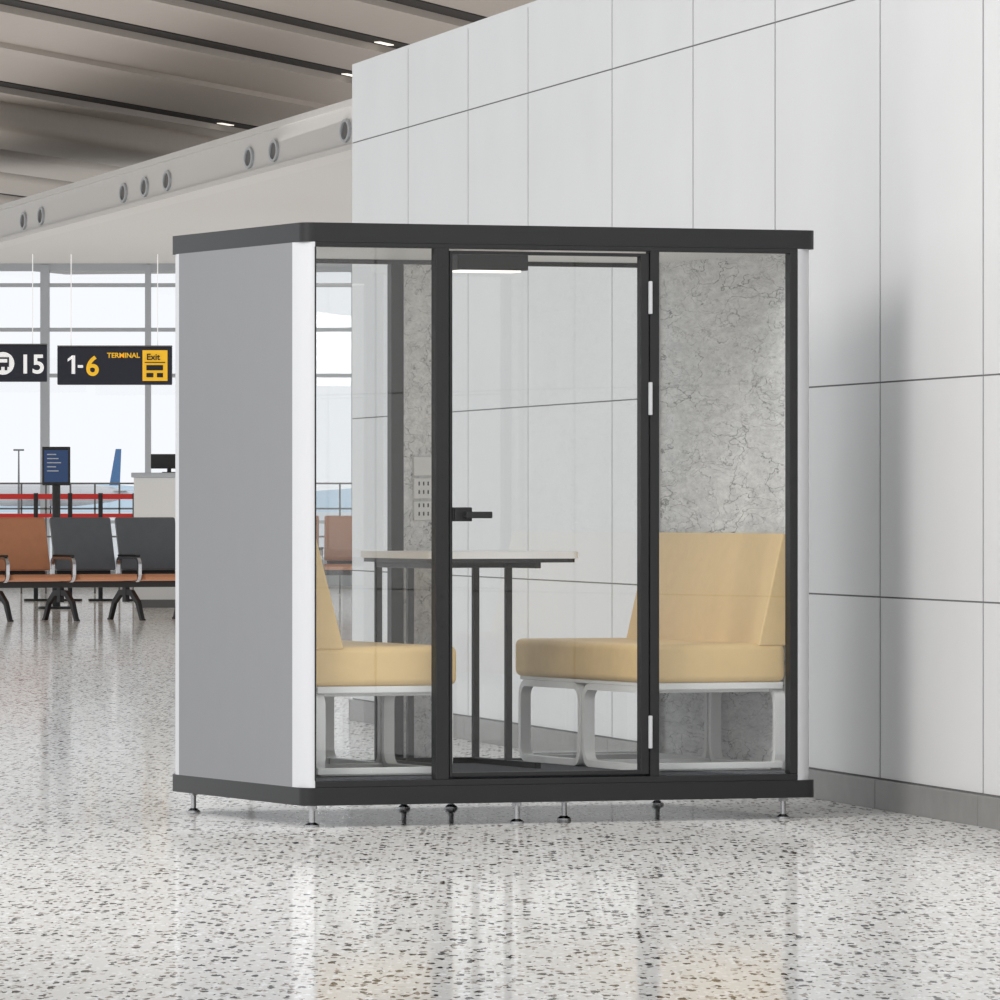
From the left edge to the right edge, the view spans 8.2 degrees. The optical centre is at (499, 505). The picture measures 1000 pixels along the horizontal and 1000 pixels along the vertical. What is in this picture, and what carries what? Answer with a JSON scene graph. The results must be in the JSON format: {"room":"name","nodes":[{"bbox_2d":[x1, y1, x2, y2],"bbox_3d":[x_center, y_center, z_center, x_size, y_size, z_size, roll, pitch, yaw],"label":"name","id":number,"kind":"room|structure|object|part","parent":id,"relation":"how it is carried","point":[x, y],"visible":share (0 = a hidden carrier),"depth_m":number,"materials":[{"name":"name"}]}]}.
{"room":"airport terminal","nodes":[
{"label":"airport terminal","id":0,"kind":"room"},
{"bbox_2d":[0,194,23,204],"bbox_3d":[-10.290,-5.600,120.410,1.960,0.500,103.000,0,0,15],"label":"ceiling","id":1,"kind":"structure","parent":0,"point":[4,199],"depth_m":123.03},
{"bbox_2d":[0,172,73,196],"bbox_3d":[-7.684,-5.600,119.702,1.960,0.500,103.000,0,0,15],"label":"ceiling","id":2,"kind":"structure","parent":0,"point":[13,184],"depth_m":116.89,"materials":[{"name":"grey paint"}]},
{"bbox_2d":[0,149,123,181],"bbox_3d":[-5.272,-5.600,119.047,1.960,0.500,103.000,0,0,15],"label":"ceiling","id":3,"kind":"structure","parent":0,"point":[13,162],"depth_m":110.96,"materials":[{"name":"grey paint"}]},
{"bbox_2d":[0,158,351,263],"bbox_3d":[3.525,-3.838,82.450,24.950,0.065,55.100,0,0,0],"label":"ceiling soffit","id":4,"kind":"structure","parent":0,"point":[323,193],"depth_m":93.30,"materials":[{"name":"white paint"}]},
{"bbox_2d":[0,254,46,381],"bbox_3d":[-7.927,-2.822,105.065,2.258,1.916,0.198,0,0,0],"label":"sign","id":5,"kind":"object","parent":4,"relation":"hanging from","point":[18,362],"visible":1,"depth_m":105.00,"materials":[{"name":"black plastic"}]},
{"bbox_3d":[-7.928,-2.425,105.079,2.258,0.020,0.171,0,0,0],"label":"trim","id":6,"kind":"part","parent":5,"relation":"part of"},
{"bbox_3d":[-7.928,-2.139,105.079,2.258,0.551,0.158,0,0,0],"label":"panel","id":7,"kind":"part","parent":5,"relation":"part of","materials":[{"name":"black plastic"}]},
{"bbox_2d":[57,254,171,384],"bbox_3d":[-5.782,-2.799,105.066,1.719,1.962,0.196,0,0,0],"label":"sign","id":8,"kind":"object","parent":4,"relation":"hanging from","point":[76,364],"visible":1,"depth_m":105.00,"materials":[{"name":"black plastic"}]},
{"bbox_3d":[-5.782,-2.399,105.079,1.719,0.020,0.171,0,0,0],"label":"trim","id":9,"kind":"part","parent":8,"relation":"part of","materials":[{"name":"black metal"}]},
{"bbox_3d":[-5.782,-2.103,105.079,1.719,0.571,0.158,0,0,0],"label":"panel","id":10,"kind":"part","parent":8,"relation":"part of","materials":[{"name":"black plastic"}]},
{"bbox_3d":[-5.175,-2.107,104.991,0.374,0.459,0.013,0,0,0],"label":"yellow plate","id":11,"kind":"part","parent":8,"relation":"part of","materials":[{"name":"yellow plastic"}]},
{"bbox_2d":[0,99,352,248],"bbox_3d":[-2.895,-4.050,81.376,0.411,0.540,58.000,0,0,-12],"label":"ceiling beam","id":12,"kind":"structure","parent":4,"relation":"attached to","point":[322,136],"depth_m":84.72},
{"bbox_2d":[0,0,535,274],"bbox_3d":[-1.122,-5.850,117.919,48.000,0.200,103.000,0,0,15],"label":"ceiling","id":13,"kind":"structure","parent":0,"point":[343,14],"depth_m":89.14,"materials":[{"name":"white metal"}]},
{"bbox_2d":[0,193,26,197],"bbox_3d":[-9.132,-5.600,120.096,0.600,0.300,103.000,0,0,15],"label":"ceiling gap","id":14,"kind":"structure","parent":13,"relation":"in","point":[0,193],"depth_m":122.85,"materials":[{"name":"grey"}]},
{"bbox_2d":[0,101,218,166],"bbox_3d":[-2.956,-5.600,118.418,1.960,0.500,103.000,0,0,15],"label":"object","id":15,"kind":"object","parent":13,"relation":"attached to","point":[27,129],"depth_m":104.21,"materials":[{"name":"grey paint"}]},
{"bbox_2d":[0,0,472,133],"bbox_3d":[4.779,-5.700,116.316,11.830,0.100,103.000,0,0,15],"label":"ribs","id":16,"kind":"object","parent":13,"relation":"attached to","point":[5,48],"depth_m":88.47,"materials":[{"name":"grey metal"}]},
{"bbox_2d":[0,0,486,129],"bbox_3d":[5.006,-5.742,116.255,12.040,0.015,103.000,0,0,15],"label":"ceiling slots","id":17,"kind":"object","parent":13,"relation":"in","point":[419,4],"depth_m":84.95,"materials":[{"name":"metal"}]},
{"bbox_2d":[0,586,999,999],"bbox_3d":[0.000,1.300,57.000,60.000,0.100,106.000,0,0,0],"label":"floor","id":18,"kind":"structure","parent":0,"point":[110,889],"depth_m":23.24,"materials":[{"name":"stone"}]},
{"bbox_2d":[38,447,70,608],"bbox_3d":[-5.390,0.265,85.030,0.440,1.970,0.440,0,0,0],"label":"information kiosk","id":19,"kind":"object","parent":18,"relation":"on","point":[55,460],"visible":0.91,"depth_m":84.99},
{"bbox_2d":[0,493,133,600],"bbox_3d":[-6.600,0.540,92.000,3.920,1.420,0.320,0,0,0],"label":"barrier","id":20,"kind":"object","parent":18,"relation":"on","point":[100,496],"visible":0.46,"depth_m":91.99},
{"bbox_2d":[0,517,174,621],"bbox_3d":[-4.440,0.687,76.500,4.060,1.126,0.840,0,0,-30],"label":"seating","id":21,"kind":"object","parent":18,"relation":"on","point":[81,546],"visible":0.62,"depth_m":76.60,"materials":[{"name":"brown leather"}]},
{"bbox_3d":[-5.089,0.783,76.024,0.700,0.084,0.575,0,0,-30],"label":"seat","id":22,"kind":"part","parent":21,"relation":"part of","materials":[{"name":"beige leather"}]},
{"bbox_3d":[-4.396,0.783,76.424,0.700,0.084,0.575,0,0,-30],"label":"seat","id":23,"kind":"part","parent":21,"relation":"part of","materials":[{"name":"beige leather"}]},
{"bbox_3d":[-3.703,0.783,76.824,0.700,0.084,0.575,0,0,-30],"label":"seat","id":24,"kind":"part","parent":21,"relation":"part of","materials":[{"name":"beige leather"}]},
{"bbox_2d":[131,473,174,607],"bbox_3d":[-3.850,0.420,86.290,1.360,1.660,0.660,0,0,0],"label":"counter","id":25,"kind":"object","parent":18,"relation":"on","point":[154,493],"depth_m":86.00,"materials":[{"name":"white paint"}]},
{"bbox_2d":[151,454,174,472],"bbox_3d":[-4.075,-0.525,86.220,0.450,0.230,0.140,0,0,0],"label":"computer monitor","id":26,"kind":"object","parent":25,"relation":"on","point":[158,461],"visible":0.6,"depth_m":86.21,"materials":[{"name":"black plastic"}]},
{"bbox_2d":[0,483,351,593],"bbox_3d":[-4.600,0.458,100.015,8.000,1.585,0.030,0,0,0],"label":"metal railing","id":27,"kind":"object","parent":18,"relation":"on","point":[20,508],"visible":0.18,"depth_m":100.00,"materials":[{"name":"metal"}]},
{"bbox_2d":[0,264,352,585],"bbox_3d":[-3.000,-1.280,110.000,22.000,5.060,0.160,0,0,0],"label":"mullions","id":28,"kind":"object","parent":18,"relation":"on","point":[332,580],"visible":0.15,"depth_m":109.94,"materials":[{"name":"grey metal"}]},
{"bbox_2d":[316,516,352,574],"bbox_3d":[-2.300,0.687,90.000,3.260,1.126,0.840,0,0,0],"label":"seating","id":29,"kind":"object","parent":18,"relation":"on","point":[337,547],"visible":0.21,"depth_m":90.23,"materials":[{"name":"brown leather"}]},
{"bbox_3d":[-1.900,0.783,89.912,0.700,0.084,0.575,0,0,0],"label":"seat","id":30,"kind":"part","parent":29,"relation":"part of","materials":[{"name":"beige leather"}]},
{"bbox_2d":[173,222,813,826],"bbox_3d":[-0.030,0.074,28.281,2.195,2.352,1.630,0,0,-22],"label":"booth","id":31,"kind":"object","parent":18,"relation":"on","point":[723,314],"visible":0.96,"depth_m":27.95,"materials":[{"name":"white metal"}]},
{"bbox_2d":[316,540,455,776],"bbox_3d":[-0.710,0.584,28.039,0.628,0.948,1.360,0,0,-22],"label":"upholstered bench","id":32,"kind":"object","parent":31,"relation":"on","point":[385,671],"visible":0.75,"depth_m":27.41,"materials":[{"name":"beige fabric"}]},
{"bbox_2d":[316,540,342,648],"bbox_3d":[-0.932,0.335,27.949,0.148,0.450,1.360,0,0,-22],"label":"backrest cushion","id":33,"kind":"object","parent":32,"relation":"on","point":[328,636],"depth_m":27.31,"materials":[{"name":"beige fabric"}]},
{"bbox_2d":[316,640,455,685],"bbox_3d":[-0.710,0.627,28.039,0.628,0.155,1.360,0,0,-22],"label":"seat cushion","id":34,"kind":"object","parent":32,"relation":"on","point":[338,662],"depth_m":27.40,"materials":[{"name":"beige fabric"}]},
{"bbox_2d":[361,550,577,767],"bbox_3d":[-0.129,0.622,28.506,0.660,0.876,0.800,0,0,-22],"label":"meeting table","id":35,"kind":"object","parent":31,"relation":"on","point":[475,559],"visible":0.72,"depth_m":28.55,"materials":[{"name":"metal"}]},
{"bbox_3d":[-0.119,0.033,27.436,0.144,0.055,0.130,0,0,-22],"label":"door handle","id":36,"kind":"part","parent":31,"relation":"part of","materials":[{"name":"black metal"}]},
{"bbox_3d":[-0.326,0.034,29.014,2.095,2.122,0.050,0,0,-22],"label":"frame","id":37,"kind":"part","parent":31,"relation":"part of","materials":[{"name":"black metal"}]},
{"bbox_2d":[452,254,527,272],"bbox_3d":[-0.050,-0.979,28.171,0.325,0.078,0.223,0,0,0],"label":"lamp","id":38,"kind":"object","parent":31,"relation":"attached to","point":[462,263],"depth_m":28.11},
{"bbox_3d":[0.189,0.031,27.582,0.849,2.062,0.041,0,0,-22],"label":"door frame","id":39,"kind":"part","parent":31,"relation":"part of","materials":[{"name":"black metal"}]},
{"bbox_3d":[0.225,0.034,27.597,2.062,2.122,0.050,0,0,-22],"label":"frame","id":40,"kind":"part","parent":31,"relation":"part of","materials":[{"name":"black metal"}]},
{"bbox_2d":[516,532,784,770],"bbox_3d":[0.602,0.584,28.569,0.627,0.948,1.360,0,0,-22],"label":"upholstered bench","id":41,"kind":"object","parent":31,"relation":"on","point":[722,595],"visible":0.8,"depth_m":28.37,"materials":[{"name":"beige fabric"}]},
{"bbox_2d":[516,638,783,682],"bbox_3d":[0.602,0.627,28.569,0.627,0.155,1.360,0,0,-22],"label":"seat cushion","id":42,"kind":"object","parent":41,"relation":"on","point":[538,660],"depth_m":28.04,"materials":[{"name":"beige fabric"}]},
{"bbox_2d":[627,532,784,645],"bbox_3d":[0.836,0.335,28.663,0.120,0.450,1.360,0,0,-22],"label":"backrest cushion","id":43,"kind":"object","parent":41,"relation":"on","point":[714,587],"depth_m":28.48,"materials":[{"name":"beige fabric"}]},
{"bbox_2d":[352,0,999,797],"bbox_3d":[1.988,-0.665,27.662,0.330,3.830,27.100,0,0,-11],"label":"wall","id":44,"kind":"structure","parent":0,"point":[685,138],"depth_m":31.38,"materials":[{"name":"white tile"}]},
{"bbox_2d":[349,699,999,829],"bbox_3d":[1.825,1.190,27.629,0.056,0.120,27.092,0,0,-11],"label":"baseboard","id":45,"kind":"structure","parent":44,"relation":"attached to","point":[929,802],"depth_m":29.25,"materials":[{"name":"grey metal"}]},
{"label":"outside","id":46,"kind":"structure","parent":0,"visible":0},
{"bbox_2d":[0,512,350,572],"bbox_3d":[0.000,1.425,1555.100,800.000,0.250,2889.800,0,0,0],"label":"apron","id":47,"kind":"object","parent":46,"point":[321,515],"depth_m":674.11,"materials":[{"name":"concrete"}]},
{"bbox_2d":[13,449,23,513],"bbox_3d":[-27.500,-0.975,400.000,0.600,4.550,0.200,0,0,0],"label":"mast","id":48,"kind":"object","parent":47,"relation":"on","point":[18,450],"visible":0.78,"depth_m":399.98,"materials":[{"name":"grey metal"}]},
{"bbox_2d":[0,449,133,513],"bbox_3d":[-65.100,-3.425,1000.000,25.000,9.450,30.000,0,0,0],"label":"airplane","id":49,"kind":"object","parent":47,"relation":"on","point":[115,475],"visible":0.5,"depth_m":998.94,"materials":[{"name":"white metal"}]},
{"bbox_2d":[0,484,350,511],"bbox_3d":[0.000,-2.591,1550.000,600.000,8.283,100.000,0,0,0],"label":"hills","id":50,"kind":"structure","parent":47,"relation":"on","point":[324,498],"depth_m":1510.98,"materials":[{"name":"blue"}]}
]}

